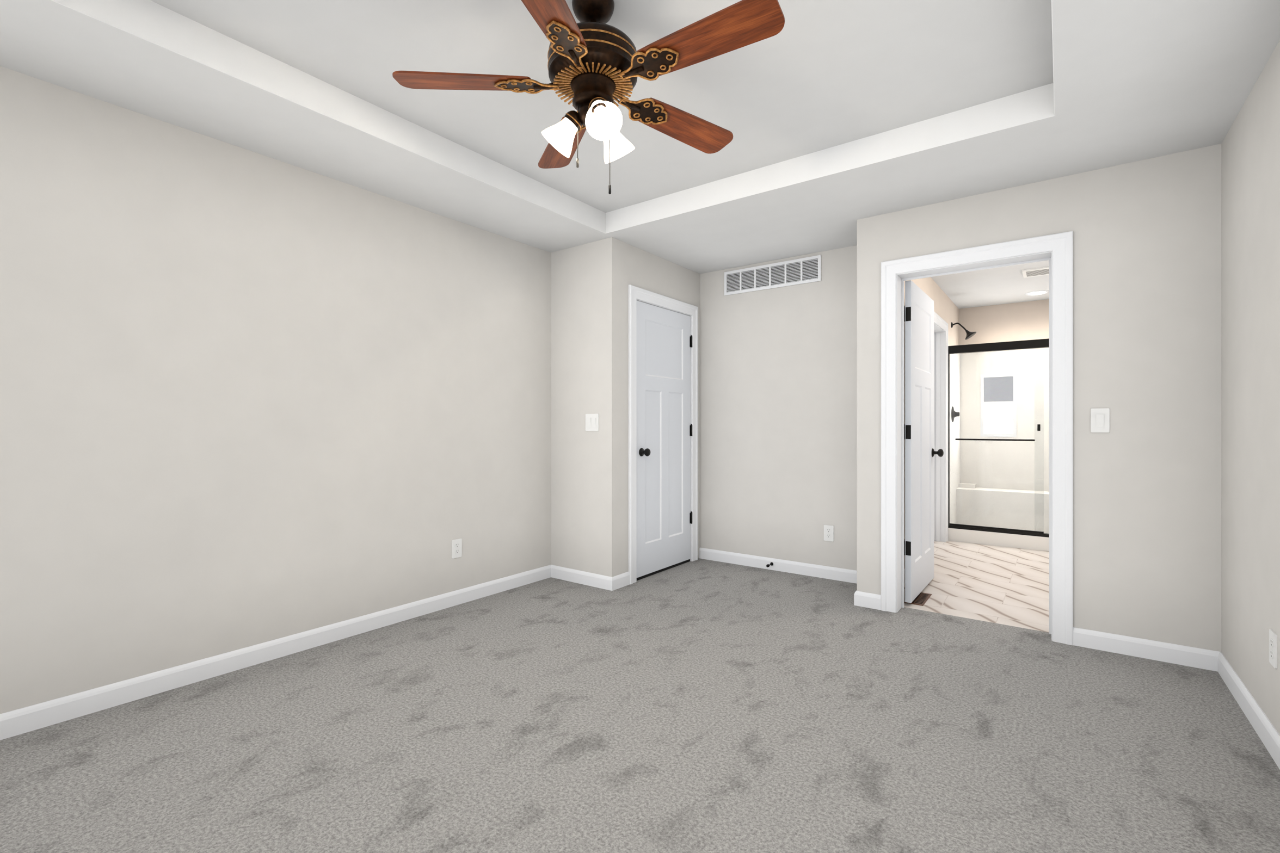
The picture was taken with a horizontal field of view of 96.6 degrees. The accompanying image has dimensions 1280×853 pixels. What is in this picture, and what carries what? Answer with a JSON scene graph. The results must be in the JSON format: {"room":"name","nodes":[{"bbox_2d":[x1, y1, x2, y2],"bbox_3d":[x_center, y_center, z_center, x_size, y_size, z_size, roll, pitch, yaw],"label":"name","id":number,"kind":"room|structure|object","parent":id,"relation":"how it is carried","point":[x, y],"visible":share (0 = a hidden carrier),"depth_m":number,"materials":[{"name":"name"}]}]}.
{"room":"empty bedroom","nodes":[
{"label":"empty bedroom","id":0,"kind":"room"},
{"bbox_2d":[0,65,550,714],"bbox_3d":[-0.594,-0.245,4.467,0.115,2.750,8.140,0,0,37],"label":"wall","id":1,"kind":"structure","parent":0,"point":[248,398],"depth_m":2.62,"materials":[{"name":"paint"}]},
{"bbox_2d":[451,538,462,558],"bbox_3d":[-1.158,0.775,3.604,0.007,0.117,0.072,0,0,37],"label":"outlet","id":2,"kind":"object","parent":1,"relation":"attached to","point":[456,544],"visible":1,"depth_m":3.60,"materials":[{"name":"white plastic"}]},
{"bbox_2d":[0,548,1279,770],"bbox_3d":[0.667,1.085,2.992,3.668,0.090,7.042,0,0,37],"label":"baseboard","id":3,"kind":"structure","parent":1,"relation":"attached to","point":[25,720],"depth_m":2.75,"materials":[{"name":"white paint"}]},
{"bbox_2d":[550,237,622,577],"bbox_3d":[-0.396,-0.245,4.143,0.590,2.750,0.115,0,0,37],"label":"wall","id":4,"kind":"structure","parent":0,"point":[586,279],"depth_m":4.06,"materials":[{"name":"paint"}]},
{"bbox_2d":[585,413,598,431],"bbox_3d":[-0.340,-0.025,4.023,0.120,0.122,0.010,0,0,37],"label":"light switch","id":5,"kind":"object","parent":4,"relation":"attached to","point":[591,420],"visible":1,"depth_m":4.02,"materials":[{"name":"white plastic"}]},
{"bbox_2d":[0,558,1279,852],"bbox_3d":[0.041,1.160,2.148,3.898,0.060,5.170,0,0,37],"label":"floor","id":6,"kind":"structure","parent":0,"point":[700,706],"depth_m":2.04,"materials":[{"name":"grey carpet"}]},
{"bbox_2d":[0,0,1279,274],"bbox_3d":[0.041,-1.460,2.148,3.898,0.320,5.170,0,0,37],"label":"ceiling","id":7,"kind":"structure","parent":0,"point":[1135,80],"depth_m":2.48,"materials":[{"name":"white paint"}]},
{"bbox_2d":[51,0,1054,233],"bbox_3d":[-0.135,-1.460,1.921,2.455,0.320,2.985,0,0,37],"label":"ceiling tray","id":8,"kind":"object","parent":7,"relation":"attached to","point":[843,85],"depth_m":2.37,"materials":[{"name":"white paint"}]},
{"bbox_2d":[392,0,784,194],"bbox_3d":[-0.120,-1.117,1.919,1.229,0.647,1.264,0,0,37],"label":"ceiling fan","id":9,"kind":"object","parent":8,"relation":"hanging from","point":[591,62],"depth_m":1.85,"materials":[{"name":"brown wood"}]},
{"bbox_2d":[622,241,699,573],"bbox_3d":[0.148,-0.245,4.477,0.115,2.750,1.070,0,0,37],"label":"wall","id":10,"kind":"structure","parent":0,"point":[641,269],"depth_m":4.17,"materials":[{"name":"paint"}]},
{"bbox_2d":[628,284,698,584],"bbox_3d":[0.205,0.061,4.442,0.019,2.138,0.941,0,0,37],"label":"door frame","id":11,"kind":"structure","parent":10,"relation":"attached to","point":[635,293],"depth_m":4.12,"materials":[{"name":"white paint"}]},
{"bbox_2d":[636,300,692,580],"bbox_3d":[0.215,0.107,4.442,0.107,2.044,0.766,0,0,37],"label":"closet door","id":12,"kind":"structure","parent":10,"relation":"in","point":[664,338],"depth_m":4.43,"materials":[{"name":"white paint"}]},
{"bbox_2d":[699,245,857,570],"bbox_3d":[0.892,-0.245,4.663,2.040,2.750,0.115,0,0,37],"label":"wall","id":13,"kind":"structure","parent":0,"point":[778,366],"depth_m":4.42,"materials":[{"name":"paint"}]},
{"bbox_2d":[766,562,773,567],"bbox_3d":[1.010,1.082,4.436,0.026,0.025,0.082,0,0,37],"label":"door stop","id":14,"kind":"object","parent":13,"relation":"attached to","point":[771,564],"visible":1,"depth_m":4.43,"materials":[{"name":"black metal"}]},
{"bbox_2d":[724,255,821,296],"bbox_3d":[1.025,-1.179,4.488,0.808,0.193,0.009,0,0,37],"label":"air vent","id":15,"kind":"object","parent":13,"relation":"in","point":[806,270],"visible":1,"depth_m":4.47,"materials":[{"name":"grey metal"}]},
{"bbox_2d":[823,525,833,541],"bbox_3d":[1.395,0.793,4.214,0.072,0.117,0.007,0,0,37],"label":"wall outlet","id":16,"kind":"object","parent":13,"relation":"attached to","point":[828,530],"visible":1,"depth_m":4.21,"materials":[{"name":"white plastic"}]},
{"bbox_2d":[857,216,876,594],"bbox_3d":[2.453,-0.245,4.960,0.115,2.750,3.490,0,0,37],"label":"wall","id":17,"kind":"structure","parent":0,"point":[866,227],"depth_m":3.56,"materials":[{"name":"paint"}]},
{"bbox_2d":[903,277,958,569],"bbox_3d":[3.156,-0.085,4.541,1.513,2.430,3.325,0,0,37],"label":"wall","id":18,"kind":"structure","parent":0,"point":[943,306],"depth_m":5.30,"materials":[{"name":"paint"}]},
{"bbox_2d":[903,280,943,602],"bbox_3d":[1.906,0.098,3.867,0.179,2.020,0.762,0,0,37],"label":"bathroom door","id":19,"kind":"structure","parent":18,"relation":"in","point":[918,308],"depth_m":3.78,"materials":[{"name":"white paint"}]},
{"bbox_2d":[933,311,948,542],"bbox_3d":[2.700,0.060,5.275,0.138,2.140,0.954,0,0,37],"label":"door frame","id":20,"kind":"structure","parent":18,"relation":"attached to","point":[939,333],"depth_m":5.57,"materials":[{"name":"white paint"}]},
{"bbox_2d":[903,540,1049,632],"bbox_3d":[2.316,1.160,5.217,3.898,0.060,3.470,0,0,37],"label":"floor","id":21,"kind":"structure","parent":0,"point":[1000,585],"depth_m":4.04,"materials":[{"name":"tile"}]},
{"bbox_2d":[903,592,931,606],"bbox_3d":[1.821,1.128,3.729,0.110,0.004,0.300,0,0,37],"label":"floor vent","id":22,"kind":"object","parent":21,"relation":"in","point":[922,598],"visible":0.66,"depth_m":3.70,"materials":[{"name":"brown metal"}]},
{"bbox_2d":[948,322,1049,551],"bbox_3d":[3.871,0.028,5.508,1.505,2.205,0.916,0,0,37],"label":"shower","id":23,"kind":"object","parent":21,"relation":"on","point":[998,487],"visible":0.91,"depth_m":5.92,"materials":[{"name":"white plastic"}]},
{"bbox_2d":[931,260,1049,309],"bbox_3d":[2.275,-1.460,5.163,3.898,0.320,3.605,0,0,37],"label":"ceiling","id":24,"kind":"structure","parent":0,"point":[1004,285],"depth_m":5.29,"materials":[{"name":"white paint"}]},
{"bbox_2d":[1022,266,1049,278],"bbox_3d":[3.365,-1.294,4.775,0.260,0.012,0.260,0,0,37],"label":"ceiling vent","id":25,"kind":"object","parent":24,"relation":"in","point":[1042,271],"visible":0.64,"depth_m":4.77,"materials":[{"name":"white plastic"}]},
{"bbox_2d":[1024,290,1049,295],"bbox_3d":[3.870,-1.296,5.558,0.196,0.008,0.196,0,0,37],"label":"recessed light","id":26,"kind":"object","parent":24,"relation":"in","point":[1038,292],"visible":1,"depth_m":5.54,"materials":[{"name":"white plastic"}]},
{"bbox_2d":[958,299,1049,353],"bbox_3d":[3.314,-0.245,6.564,3.668,2.750,0.115,0,0,37],"label":"wall","id":27,"kind":"structure","parent":0,"point":[1027,320],"depth_m":6.06,"materials":[{"name":"paint"}]},
{"bbox_2d":[980,373,1016,437],"bbox_3d":[3.834,-0.220,6.098,0.327,0.671,0.020,0,0,37],"label":"shower window","id":28,"kind":"structure","parent":27,"relation":"attached to","point":[998,392],"depth_m":6.10,"materials":[{"name":"white"}]},
{"bbox_2d":[876,143,1221,651],"bbox_3d":[2.117,-0.245,3.139,1.513,2.750,0.165,0,0,37],"label":"wall","id":29,"kind":"structure","parent":0,"point":[1147,233],"depth_m":2.80,"materials":[{"name":"paint"}]},
{"bbox_2d":[881,230,1073,645],"bbox_3d":[1.912,0.062,3.293,0.937,2.135,0.206,0,0,37],"label":"door frame","id":30,"kind":"structure","parent":29,"relation":"attached to","point":[1061,244],"depth_m":3.11,"materials":[{"name":"white paint"}]},
{"bbox_2d":[1090,408,1109,432],"bbox_3d":[2.323,-0.028,2.877,0.074,0.122,0.010,0,0,37],"label":"wall switch","id":31,"kind":"object","parent":29,"relation":"attached to","point":[1100,418],"visible":1,"depth_m":2.88,"materials":[{"name":"white plastic"}]},
{"bbox_2d":[1221,39,1279,735],"bbox_3d":[2.445,-0.245,2.215,0.115,2.750,8.140,0,0,37],"label":"wall","id":32,"kind":"structure","parent":0,"point":[1250,147],"depth_m":2.21,"materials":[{"name":"paint"}]},
{"bbox_2d":[1269,629,1277,668],"bbox_3d":[2.187,0.770,1.970,0.007,0.117,0.072,0,0,37],"label":"outlet","id":33,"kind":"object","parent":32,"relation":"attached to","point":[1273,637],"visible":1,"depth_m":1.96,"materials":[{"name":"white plastic"}]}
]}

